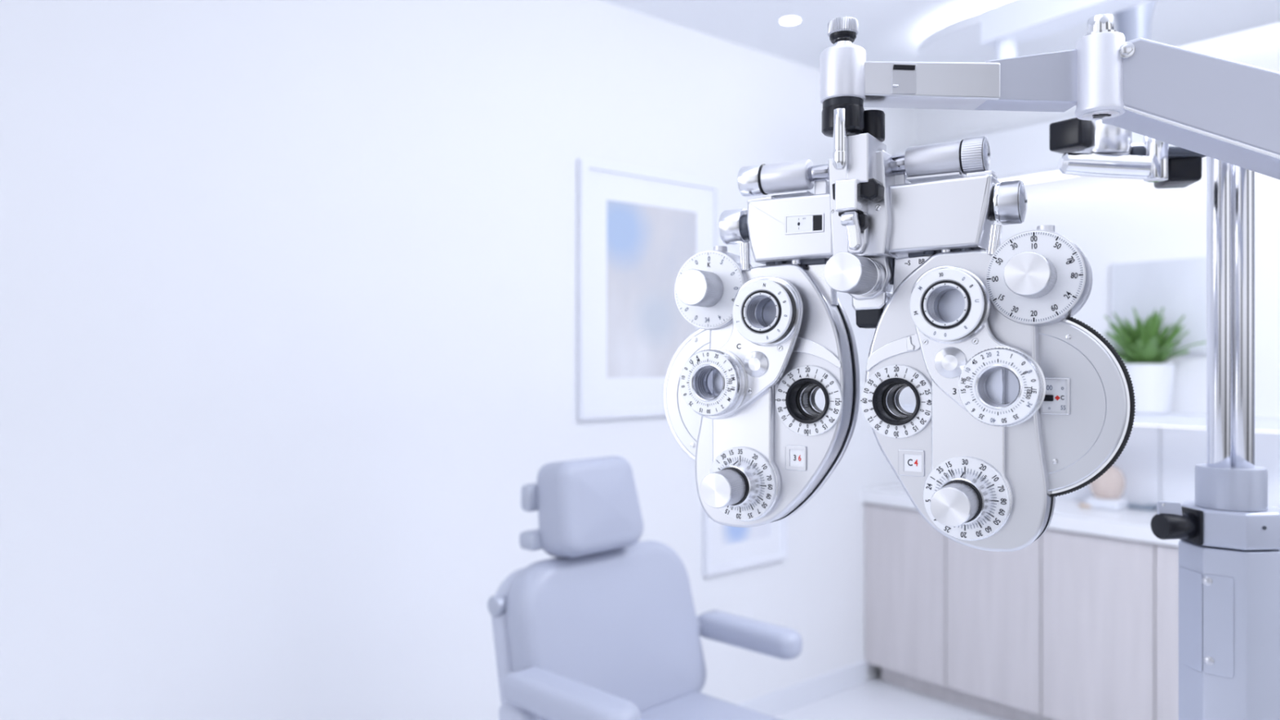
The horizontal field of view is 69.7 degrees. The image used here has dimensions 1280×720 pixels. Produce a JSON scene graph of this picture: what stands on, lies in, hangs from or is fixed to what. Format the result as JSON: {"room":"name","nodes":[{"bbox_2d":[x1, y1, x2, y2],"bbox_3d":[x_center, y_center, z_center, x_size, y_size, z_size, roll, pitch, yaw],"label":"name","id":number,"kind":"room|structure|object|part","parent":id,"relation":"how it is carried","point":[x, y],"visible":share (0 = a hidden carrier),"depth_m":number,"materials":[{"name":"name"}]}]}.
{"room":"examination room","nodes":[
{"label":"examination room","id":0,"kind":"room"},
{"bbox_2d":[0,0,915,719],"bbox_3d":[-1.293,0.055,2.378,7.100,2.890,0.100,0,0,-40],"label":"wall","id":1,"kind":"structure","parent":0,"point":[288,288],"depth_m":2.63,"materials":[{"name":"white paint"}]},
{"bbox_2d":[577,157,721,419],"bbox_3d":[0.052,-0.248,3.432,0.693,0.913,0.032,0,0,-40],"label":"framed picture","id":2,"kind":"object","parent":1,"relation":"attached to","point":[637,228],"visible":0.78,"depth_m":3.37,"materials":[{"name":"white"}]},
{"bbox_2d":[607,200,695,377],"bbox_3d":[0.045,-0.255,3.440,0.449,0.644,0.005,0,0,-40],"label":"print","id":3,"kind":"object","parent":2,"relation":"attached to","point":[649,242],"depth_m":3.41},
{"bbox_2d":[702,508,788,575],"bbox_3d":[0.439,0.608,3.760,0.483,0.475,0.031,0,0,-40],"label":"framed picture","id":4,"kind":"object","parent":1,"relation":"attached to","point":[726,548],"visible":0.48,"depth_m":3.74,"materials":[{"name":"white"}]},
{"bbox_2d":[720,522,770,545],"bbox_3d":[0.432,0.603,3.768,0.309,0.283,0.005,0,0,-40],"label":"print","id":5,"kind":"object","parent":4,"relation":"attached to","point":[730,535],"depth_m":3.76},
{"bbox_2d":[737,660,866,716],"bbox_3d":[-1.454,1.452,2.166,6.580,0.095,0.014,0,0,-40],"label":"baseboard","id":6,"kind":"structure","parent":1,"relation":"attached to","point":[782,700],"depth_m":4.02,"materials":[{"name":"white paint"}]},
{"bbox_2d":[602,0,992,70],"bbox_3d":[0.876,-1.330,1.136,5.200,0.080,4.600,0,0,-40],"label":"ceiling","id":7,"kind":"structure","parent":0,"point":[889,30],"depth_m":3.48,"materials":[{"name":"white paint"}]},
{"bbox_2d":[778,15,801,24],"bbox_3d":[0.569,-1.288,3.483,0.086,0.003,0.086,0,0,0],"label":"recessed light","id":8,"kind":"object","parent":7,"relation":"in","point":[790,20],"visible":1,"depth_m":3.48,"materials":[{"name":"white paint"}]},
{"bbox_2d":[780,17,799,23],"bbox_3d":[0.569,-1.288,3.483,0.071,0.002,0.071,0,0,0],"label":"diffuser","id":9,"kind":"object","parent":8,"relation":"attached to","point":[784,20],"depth_m":3.48,"materials":[{"name":"white plastic"}]},
{"bbox_2d":[937,0,1009,28],"bbox_3d":[2.179,-1.262,2.749,0.690,0.054,2.790,0,0,-40],"label":"light","id":10,"kind":"object","parent":7,"relation":"attached to","point":[980,7],"visible":0.11,"depth_m":3.35,"materials":[{"name":"white"}]},
{"bbox_2d":[917,0,1279,62],"bbox_3d":[2.179,-1.218,2.749,0.820,0.035,2.920,0,0,-40],"label":"ceiling","id":11,"kind":"structure","parent":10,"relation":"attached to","point":[1177,23],"depth_m":3.34,"materials":[{"name":"white paint"}]},
{"bbox_2d":[980,0,1151,59],"bbox_3d":[1.324,-1.057,2.562,0.110,0.284,0.800,0,0,-32],"label":"ceiling light","id":12,"kind":"object","parent":7,"relation":"hanging from","point":[1004,26],"visible":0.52,"depth_m":2.74,"materials":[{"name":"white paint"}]},
{"bbox_3d":[1.139,-0.952,2.859,0.064,0.074,0.064,0,0,0],"label":"post","id":13,"kind":"part","parent":12,"relation":"part of","materials":[{"name":"white paint"}]},
{"bbox_2d":[1113,0,1155,41],"bbox_3d":[1.478,-1.020,2.750,0.124,0.390,0.124,0,0,0],"label":"column","id":14,"kind":"structure","parent":7,"relation":"attached to","point":[1134,22],"depth_m":2.71,"materials":[{"name":"grey metal"}]},
{"bbox_2d":[773,674,1005,719],"bbox_3d":[0.193,1.530,0.589,7.050,0.060,4.650,0,0,-40],"label":"floor","id":15,"kind":"structure","parent":0,"point":[874,699],"depth_m":3.97,"materials":[{"name":"tile"}]},
{"bbox_2d":[487,455,802,719],"bbox_3d":[0.084,0.858,1.892,0.678,1.283,0.692,0,0,45],"label":"chair","id":16,"kind":"object","parent":15,"relation":"on","point":[608,627],"visible":1,"depth_m":1.98,"materials":[{"name":"white leather"}]},
{"bbox_3d":[-0.297,0.515,1.928,0.044,0.044,0.030,0,0,45],"label":"recline knob","id":17,"kind":"part","parent":16,"relation":"part of","materials":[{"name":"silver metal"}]},
{"bbox_3d":[-0.236,0.760,1.790,0.090,0.180,0.050,0,0,45],"label":"arm post","id":18,"kind":"part","parent":16,"relation":"part of","materials":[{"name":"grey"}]},
{"bbox_3d":[-0.126,0.627,1.674,0.320,0.062,0.088,0,0,45],"label":"armrest","id":19,"kind":"part","parent":16,"relation":"part of","materials":[{"name":"grey leather"}]},
{"bbox_3d":[-0.062,0.617,2.056,0.149,0.379,0.529,0,0,45],"label":"backrest","id":20,"kind":"part","parent":16,"relation":"part of","materials":[{"name":"white leather"}]},
{"bbox_3d":[0.121,0.834,1.831,0.520,0.123,0.540,0,0,45],"label":"seat","id":21,"kind":"part","parent":16,"relation":"part of","materials":[{"name":"grey leather"}]},
{"bbox_3d":[0.257,0.643,2.154,0.280,0.062,0.075,0,0,45],"label":"armrest","id":22,"kind":"part","parent":16,"relation":"part of","materials":[{"name":"grey leather"}]},
{"bbox_2d":[864,502,953,702],"bbox_3d":[1.342,1.082,4.271,0.408,0.836,0.421,0,0,-40],"label":"base cabinet","id":23,"kind":"object","parent":15,"relation":"on","point":[905,557],"visible":0.71,"depth_m":4.14,"materials":[{"name":"grey wood"}]},
{"bbox_2d":[862,483,1180,546],"bbox_3d":[1.750,0.633,3.779,0.424,0.060,1.700,0,0,-40],"label":"countertop","id":24,"kind":"structure","parent":23,"relation":"on","point":[1131,524],"depth_m":3.57,"materials":[{"name":"white stone"}]},
{"bbox_2d":[1078,503,1090,507],"bbox_3d":[1.825,0.597,3.762,0.025,0.013,0.050,0,0,-40],"label":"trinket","id":25,"kind":"object","parent":24,"relation":"on","point":[1084,505],"visible":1,"depth_m":3.75,"materials":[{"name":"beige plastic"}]},
{"bbox_2d":[1085,496,1128,511],"bbox_3d":[1.903,0.583,3.743,0.110,0.040,0.125,0,0,-40],"label":"box","id":26,"kind":"object","parent":24,"relation":"on","point":[1119,504],"visible":0.88,"depth_m":3.70,"materials":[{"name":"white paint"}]},
{"bbox_2d":[1088,455,1124,499],"bbox_3d":[1.903,0.464,3.743,0.132,0.197,0.132,0,0,0],"label":"vase","id":27,"kind":"object","parent":26,"relation":"on","point":[1110,485],"visible":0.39,"depth_m":3.69,"materials":[{"name":"beige"}]},
{"bbox_2d":[1127,502,1157,511],"bbox_3d":[2.029,0.593,3.719,0.064,0.020,0.134,0,0,-40],"label":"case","id":28,"kind":"object","parent":24,"relation":"on","point":[1149,507],"visible":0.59,"depth_m":3.69,"materials":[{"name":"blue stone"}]},
{"bbox_2d":[946,536,1048,719],"bbox_3d":[1.615,1.082,3.950,0.408,0.836,0.421,0,0,-40],"label":"base cabinet","id":29,"kind":"object","parent":15,"relation":"on","point":[993,599],"visible":0.65,"depth_m":3.81,"materials":[{"name":"grey wood"}]},
{"bbox_2d":[1041,528,1156,719],"bbox_3d":[1.888,1.082,3.628,0.408,0.836,0.421,0,0,-40],"label":"base cabinet","id":30,"kind":"object","parent":15,"relation":"on","point":[1099,592],"visible":0.67,"depth_m":3.49,"materials":[{"name":"grey wood"}]},
{"bbox_2d":[1048,117,1279,719],"bbox_3d":[0.632,0.600,0.984,0.481,1.800,0.481,0,0,-6],"label":"stand","id":31,"kind":"object","parent":15,"relation":"on","point":[1228,535],"depth_m":0.96,"materials":[{"name":"silver metal"}]},
{"bbox_2d":[819,13,1279,179],"bbox_3d":[0.446,-0.183,0.726,0.560,0.166,0.270,0,0,-25],"label":"support arm","id":32,"kind":"object","parent":31,"relation":"attached to","point":[1226,110],"visible":0.99,"depth_m":0.70,"materials":[{"name":"silver metal"}]},
{"bbox_2d":[831,38,854,46],"bbox_3d":[0.159,-0.246,0.721,0.023,0.008,0.023,0,0,0],"label":"washer","id":33,"kind":"object","parent":32,"relation":"in","point":[837,42],"depth_m":0.71,"materials":[{"name":"silver metal"}]},
{"bbox_3d":[0.159,-0.260,0.721,0.024,0.011,0.024,0,0,0],"label":"locking knob","id":34,"kind":"part","parent":32,"relation":"part of","materials":[{"name":"silver metal"}]},
{"bbox_2d":[662,103,1135,551],"bbox_3d":[0.173,-0.025,0.736,0.391,0.345,0.104,0,0,32],"label":"phoropter","id":35,"kind":"object","parent":32,"relation":"attached to","point":[1020,403],"visible":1,"depth_m":0.72,"materials":[{"name":"silver metal"}]},
{"bbox_3d":[0.052,-0.062,0.795,0.031,0.031,0.031,0,0,32],"label":"dial knob","id":36,"kind":"part","parent":35,"relation":"part of","materials":[{"name":"silver metal"}]},
{"bbox_3d":[0.068,0.106,0.758,0.029,0.029,0.028,0,0,32],"label":"dial knob","id":37,"kind":"part","parent":35,"relation":"part of","materials":[{"name":"silver metal"}]},
{"bbox_3d":[0.085,-0.118,0.816,0.020,0.031,0.031,0,0,32],"label":"housing knob","id":38,"kind":"part","parent":35,"relation":"part of","materials":[{"name":"silver metal"}]},
{"bbox_3d":[0.090,0.069,0.793,0.066,0.139,0.008,0,0,32],"label":"panel","id":39,"kind":"part","parent":35,"relation":"part of","materials":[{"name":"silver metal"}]},
{"bbox_3d":[0.087,-0.009,0.785,0.109,0.122,0.008,0,0,32],"label":"turret plate","id":40,"kind":"part","parent":35,"relation":"part of","materials":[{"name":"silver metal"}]},
{"bbox_3d":[0.100,-0.157,0.804,0.020,0.026,0.026,0,0,32],"label":"handle knob","id":41,"kind":"part","parent":35,"relation":"part of","materials":[{"name":"silver metal"}]},
{"bbox_3d":[0.136,-0.113,0.762,0.034,0.016,0.001,0,0,32],"label":"scale frame","id":42,"kind":"part","parent":35,"relation":"part of","materials":[{"name":"white plastic"}]},
{"bbox_3d":[0.151,-0.157,0.772,0.020,0.013,0.013,0,0,32],"label":"handle rod","id":43,"kind":"part","parent":35,"relation":"part of","materials":[{"name":"silver metal"}]},
{"bbox_3d":[0.149,-0.064,0.780,0.035,0.040,0.018,0,0,32],"label":"plate","id":44,"kind":"part","parent":35,"relation":"part of","materials":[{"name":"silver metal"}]},
{"bbox_3d":[0.162,-0.066,0.705,0.030,0.030,0.040,0,0,32],"label":"rest knob","id":45,"kind":"part","parent":35,"relation":"part of","materials":[{"name":"silver metal"}]},
{"bbox_3d":[0.164,-0.100,0.710,0.013,0.030,0.008,0,0,32],"label":"release lever","id":46,"kind":"part","parent":35,"relation":"part of","materials":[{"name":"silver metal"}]},
{"bbox_3d":[0.182,-0.123,0.744,0.049,0.083,0.036,0,0,32],"label":"plate","id":47,"kind":"part","parent":35,"relation":"part of","materials":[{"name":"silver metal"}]},
{"bbox_3d":[0.208,-0.157,0.737,0.018,0.015,0.015,0,0,32],"label":"handle rod","id":48,"kind":"part","parent":35,"relation":"part of","materials":[{"name":"silver metal"}]},
{"bbox_3d":[0.224,-0.066,0.736,0.038,0.035,0.014,0,0,32],"label":"plate","id":49,"kind":"part","parent":35,"relation":"part of","materials":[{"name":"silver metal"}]},
{"bbox_3d":[0.226,0.104,0.661,0.029,0.029,0.028,0,0,32],"label":"dial knob","id":50,"kind":"part","parent":35,"relation":"part of","materials":[{"name":"silver metal"}]},
{"bbox_3d":[0.248,0.068,0.696,0.065,0.137,0.008,0,0,32],"label":"panel","id":51,"kind":"part","parent":35,"relation":"part of","materials":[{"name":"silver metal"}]},
{"bbox_3d":[0.249,-0.011,0.685,0.092,0.120,0.007,0,0,32],"label":"turret plate","id":52,"kind":"part","parent":35,"relation":"part of","materials":[{"name":"white metal"}]},
{"bbox_3d":[0.258,-0.157,0.707,0.016,0.028,0.028,0,0,32],"label":"handle knob","id":53,"kind":"part","parent":35,"relation":"part of","materials":[{"name":"silver metal"}]},
{"bbox_3d":[0.281,-0.119,0.695,0.015,0.032,0.032,0,0,32],"label":"housing knob","id":54,"kind":"part","parent":35,"relation":"part of","materials":[{"name":"silver metal"}]},
{"bbox_3d":[0.278,-0.060,0.655,0.032,0.032,0.031,0,0,32],"label":"dial knob","id":55,"kind":"part","parent":35,"relation":"part of","materials":[{"name":"silver metal"}]},
{"bbox_3d":[0.307,0.027,0.680,0.017,0.025,0.001,0,0,32],"label":"scale plate","id":56,"kind":"part","parent":35,"relation":"part of","materials":[{"name":"white plastic"}]},
{"bbox_3d":[0.307,0.027,0.679,0.020,0.027,0.002,0,0,32],"label":"scale frame","id":57,"kind":"part","parent":35,"relation":"part of","materials":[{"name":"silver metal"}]},
{"bbox_3d":[0.356,-0.259,0.711,0.019,0.013,0.019,0,0,0],"label":"elbow knob","id":58,"kind":"part","parent":32,"relation":"part of","materials":[{"name":"silver metal"}]},
{"bbox_2d":[1083,29,1118,36],"bbox_3d":[0.356,-0.251,0.711,0.025,0.003,0.025,0,0,0],"label":"washer","id":59,"kind":"object","parent":32,"relation":"in","point":[1090,33],"depth_m":0.70,"materials":[{"name":"silver metal"}]},
{"bbox_3d":[0.494,-0.208,0.923,0.159,0.063,0.063,0,0,-11],"label":"accessory bracket","id":60,"kind":"part","parent":31,"relation":"part of","materials":[{"name":"silver metal"}]},
{"bbox_3d":[0.558,0.167,0.968,0.024,0.036,0.004,0,0,10],"label":"ear plate","id":61,"kind":"part","parent":31,"relation":"part of","materials":[{"name":"grey paint"}]},
{"bbox_3d":[0.564,0.175,0.970,0.036,0.028,0.028,0,0,-12],"label":"lever handle","id":62,"kind":"part","parent":31,"relation":"part of","materials":[{"name":"black plastic"}]},
{"bbox_3d":[0.584,0.175,0.974,0.004,0.036,0.034,0,0,-6],"label":"lever","id":63,"kind":"part","parent":31,"relation":"part of","materials":[{"name":"black plastic"}]},
{"bbox_2d":[1155,543,1178,719],"bbox_3d":[2.160,1.082,3.307,0.408,0.836,0.421,0,0,-40],"label":"base cabinet","id":64,"kind":"object","parent":15,"relation":"on","point":[1166,556],"visible":0.31,"depth_m":3.31,"materials":[{"name":"grey wood"}]},
{"bbox_2d":[915,22,1279,501],"bbox_3d":[1.939,0.055,3.979,0.100,2.890,1.640,0,0,-40],"label":"wall","id":65,"kind":"structure","parent":0,"point":[1111,220],"depth_m":3.72,"materials":[{"name":"white paint"}]},
{"bbox_2d":[893,116,1175,183],"bbox_3d":[1.824,-0.900,3.882,0.200,0.200,1.620,0,0,-40],"label":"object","id":66,"kind":"structure","parent":65,"relation":"attached to","point":[1024,151],"depth_m":3.94,"materials":[{"name":"white paint"}]},
{"bbox_2d":[1000,171,1074,182],"bbox_3d":[1.832,-0.792,3.888,0.060,0.013,1.580,0,0,-40],"label":"light strip","id":67,"kind":"object","parent":65,"relation":"attached to","point":[1056,175],"visible":0.02,"depth_m":3.98,"materials":[{"name":"white"}]},
{"bbox_2d":[901,404,1279,431],"bbox_3d":[1.835,0.231,3.838,0.240,0.038,1.560,0,0,-40],"label":"wall shelf","id":68,"kind":"object","parent":65,"relation":"attached to","point":[1175,420],"visible":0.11,"depth_m":3.44,"materials":[{"name":"white paint"}]},
{"bbox_2d":[1104,306,1205,414],"bbox_3d":[1.961,0.000,3.607,0.303,0.423,0.408,0,0,-39],"label":"potted plant","id":69,"kind":"object","parent":68,"relation":"on","point":[1144,353],"visible":0.93,"depth_m":3.56,"materials":[{"name":"green plant"}]},
{"bbox_3d":[2.000,0.113,3.636,0.206,0.198,0.206,0,0,0],"label":"pot","id":70,"kind":"part","parent":69,"relation":"part of","materials":[{"name":"white ceramic"}]},
{"bbox_2d":[1055,425,1159,504],"bbox_3d":[1.732,0.429,4.137,0.009,0.348,1.130,0,0,-40],"label":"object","id":71,"kind":"structure","parent":65,"relation":"attached to","point":[1139,462],"depth_m":3.76,"materials":[{"name":"white paint"}]},
{"bbox_2d":[1133,424,1279,432],"bbox_3d":[1.860,0.256,3.859,0.025,0.012,1.520,0,0,-40],"label":"light strip","id":72,"kind":"object","parent":71,"relation":"on","point":[1133,424],"visible":0.02,"depth_m":3.55,"materials":[{"name":"white"}]},
{"bbox_2d":[1111,255,1206,352],"bbox_3d":[2.122,-0.217,3.661,0.032,0.375,0.456,0,0,-40],"label":"wall panel","id":73,"kind":"object","parent":65,"relation":"attached to","point":[1178,286],"visible":0.46,"depth_m":3.66,"materials":[{"name":"white"}]},
{"bbox_2d":[1161,426,1279,508],"bbox_3d":[2.265,0.429,3.509,0.009,0.348,0.502,0,0,-40],"label":"wall panel","id":74,"kind":"object","parent":65,"relation":"attached to","point":[1182,448],"depth_m":3.61,"materials":[{"name":"white paint"}]}
]}

